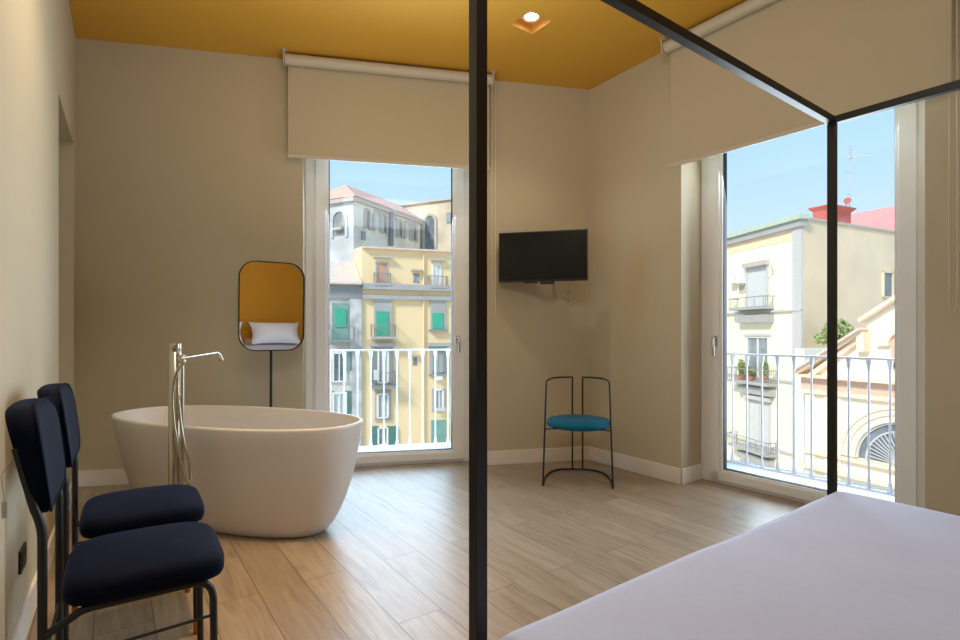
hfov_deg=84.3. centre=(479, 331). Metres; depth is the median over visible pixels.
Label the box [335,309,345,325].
shutter
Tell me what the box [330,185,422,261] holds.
building
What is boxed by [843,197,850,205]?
satellite dish
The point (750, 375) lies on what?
potted plant
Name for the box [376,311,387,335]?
shutter
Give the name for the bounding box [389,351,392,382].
shutter
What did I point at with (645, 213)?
wall
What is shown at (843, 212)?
chimney
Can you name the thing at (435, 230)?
palace wing
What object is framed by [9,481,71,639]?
baseboard
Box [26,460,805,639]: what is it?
floor
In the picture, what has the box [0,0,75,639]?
wall
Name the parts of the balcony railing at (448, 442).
rail, rail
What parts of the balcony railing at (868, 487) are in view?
rail, rail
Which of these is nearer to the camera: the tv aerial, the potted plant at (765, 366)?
the potted plant at (765, 366)
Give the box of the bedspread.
[500,491,959,639]
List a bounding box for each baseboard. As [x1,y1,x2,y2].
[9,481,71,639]
[78,446,588,486]
[589,446,702,484]
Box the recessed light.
[512,11,550,33]
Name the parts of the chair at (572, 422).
seat, floor rail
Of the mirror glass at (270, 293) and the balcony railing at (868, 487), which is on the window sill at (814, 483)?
the balcony railing at (868, 487)
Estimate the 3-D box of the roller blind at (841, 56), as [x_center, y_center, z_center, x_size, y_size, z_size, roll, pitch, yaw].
[1.874,-1.137,3.300,0.096,2.090,1.693,0,0,-36]
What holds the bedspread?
on the canopy bed
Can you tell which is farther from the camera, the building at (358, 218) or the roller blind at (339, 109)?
the building at (358, 218)
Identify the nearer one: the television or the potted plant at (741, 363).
the television
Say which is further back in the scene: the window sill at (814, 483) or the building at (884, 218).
the building at (884, 218)
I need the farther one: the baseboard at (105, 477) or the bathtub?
the baseboard at (105, 477)
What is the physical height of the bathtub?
0.640 m
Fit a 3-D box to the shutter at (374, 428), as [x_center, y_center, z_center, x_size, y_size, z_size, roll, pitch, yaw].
[-7.578,7.476,38.190,0.379,1.373,0.200,0,0,-18]
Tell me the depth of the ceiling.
3.84 m
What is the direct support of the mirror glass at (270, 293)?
attached to the mirror at (271, 295)
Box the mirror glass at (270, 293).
[239,262,302,349]
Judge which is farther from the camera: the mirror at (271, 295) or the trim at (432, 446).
the trim at (432, 446)
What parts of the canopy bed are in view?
post, canopy rail, post, canopy rail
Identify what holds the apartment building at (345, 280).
on the ground
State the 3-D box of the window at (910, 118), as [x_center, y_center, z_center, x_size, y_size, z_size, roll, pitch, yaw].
[2.165,-0.225,3.573,0.156,2.750,1.447,0,0,-36]
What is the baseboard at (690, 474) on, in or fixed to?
attached to the wall at (645, 213)
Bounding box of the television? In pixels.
[499,229,587,307]
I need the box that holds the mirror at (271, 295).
[238,261,304,406]
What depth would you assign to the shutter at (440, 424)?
39.60 m
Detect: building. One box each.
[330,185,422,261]
[330,258,361,445]
[351,246,450,445]
[727,214,894,470]
[795,348,824,472]
[851,206,894,229]
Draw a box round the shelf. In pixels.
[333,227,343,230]
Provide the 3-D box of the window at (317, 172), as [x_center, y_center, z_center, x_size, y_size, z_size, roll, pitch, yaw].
[-0.767,-0.225,4.582,1.418,2.750,0.156,0,0,-12]
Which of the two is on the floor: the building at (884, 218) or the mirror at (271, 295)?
the mirror at (271, 295)
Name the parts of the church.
raking moulding, raking cornice, cornice, architrave, arch moulding, arch moulding, arch moulding, arch moulding, arch moulding, raking cornice, niche moulding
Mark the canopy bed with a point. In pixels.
(635, 9)
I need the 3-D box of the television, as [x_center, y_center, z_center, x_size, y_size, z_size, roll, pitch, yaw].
[0.522,-0.524,4.517,0.724,0.631,0.412,0,0,0]
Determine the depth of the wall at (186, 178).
4.14 m
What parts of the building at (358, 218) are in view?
pane, cornice, pane, pane, pane, cornice, pane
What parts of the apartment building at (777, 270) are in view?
balcony rail, balcony rail, balcony rail, pane, pane, pane, cornice, pane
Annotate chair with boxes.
[1,397,224,639]
[37,383,204,639]
[542,376,613,488]
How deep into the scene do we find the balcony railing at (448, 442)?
4.91 m
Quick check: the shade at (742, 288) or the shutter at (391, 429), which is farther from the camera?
the shutter at (391, 429)
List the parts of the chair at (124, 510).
backrest, leg, leg, seat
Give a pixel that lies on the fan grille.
(879, 432)
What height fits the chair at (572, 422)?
0.781 m
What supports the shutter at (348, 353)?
hanging from the apartment building at (345, 280)
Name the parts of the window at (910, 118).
handle lever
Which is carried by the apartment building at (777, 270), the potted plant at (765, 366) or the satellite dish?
the potted plant at (765, 366)
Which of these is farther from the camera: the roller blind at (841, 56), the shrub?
the shrub
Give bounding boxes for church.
[791,295,894,490]
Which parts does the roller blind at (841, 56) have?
pull chain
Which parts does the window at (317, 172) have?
handle lever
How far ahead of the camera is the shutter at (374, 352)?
38.07 m
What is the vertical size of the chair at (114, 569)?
0.957 m
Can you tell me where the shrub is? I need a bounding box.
[814,318,853,345]
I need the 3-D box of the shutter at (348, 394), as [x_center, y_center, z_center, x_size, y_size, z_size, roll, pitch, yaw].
[-9.319,5.076,37.576,0.484,1.775,0.100,0,0,-18]
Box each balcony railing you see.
[330,349,450,448]
[727,353,894,496]
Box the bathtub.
[111,405,362,537]
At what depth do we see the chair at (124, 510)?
1.97 m
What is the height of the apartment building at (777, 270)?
20.786 m
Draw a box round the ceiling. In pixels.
[69,0,746,89]
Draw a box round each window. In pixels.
[305,159,468,466]
[701,100,924,507]
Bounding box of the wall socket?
[18,542,26,574]
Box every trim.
[358,445,450,451]
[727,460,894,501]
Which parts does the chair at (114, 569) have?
leg, backrest, leg, seat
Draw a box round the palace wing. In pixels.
[396,197,450,249]
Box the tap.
[168,343,222,484]
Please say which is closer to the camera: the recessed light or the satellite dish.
the recessed light
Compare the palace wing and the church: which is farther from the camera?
the palace wing
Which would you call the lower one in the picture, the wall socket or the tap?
the wall socket
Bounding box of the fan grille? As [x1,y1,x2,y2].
[856,423,894,464]
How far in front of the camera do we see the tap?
2.72 m
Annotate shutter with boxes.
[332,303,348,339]
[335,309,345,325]
[345,391,351,413]
[346,351,351,370]
[372,426,377,445]
[373,351,376,382]
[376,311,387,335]
[388,426,395,444]
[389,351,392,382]
[431,420,445,441]
[432,313,442,328]
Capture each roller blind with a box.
[281,48,495,314]
[659,0,958,312]
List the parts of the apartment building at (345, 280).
pane, pane, balcony rail, cornice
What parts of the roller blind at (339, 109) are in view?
pull chain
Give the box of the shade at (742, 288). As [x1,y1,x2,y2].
[739,285,745,292]
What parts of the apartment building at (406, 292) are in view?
pane, balcony rail, pane, balcony rail, balcony rail, pane, sill, balcony rail, sill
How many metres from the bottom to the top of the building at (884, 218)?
24.822 m
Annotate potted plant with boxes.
[737,359,745,379]
[748,366,754,379]
[759,359,768,379]
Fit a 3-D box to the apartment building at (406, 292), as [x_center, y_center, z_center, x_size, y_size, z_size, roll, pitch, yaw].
[-2.066,3.477,44.419,16.200,21.346,9.880,0,0,-18]
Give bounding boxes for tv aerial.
[848,146,872,206]
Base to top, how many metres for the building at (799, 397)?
13.293 m
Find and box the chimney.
[808,204,855,223]
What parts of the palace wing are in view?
cornice, pane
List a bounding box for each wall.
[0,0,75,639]
[76,38,589,470]
[590,0,959,515]
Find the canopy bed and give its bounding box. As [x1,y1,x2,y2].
[469,0,959,639]
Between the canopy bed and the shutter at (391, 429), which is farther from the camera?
the shutter at (391, 429)

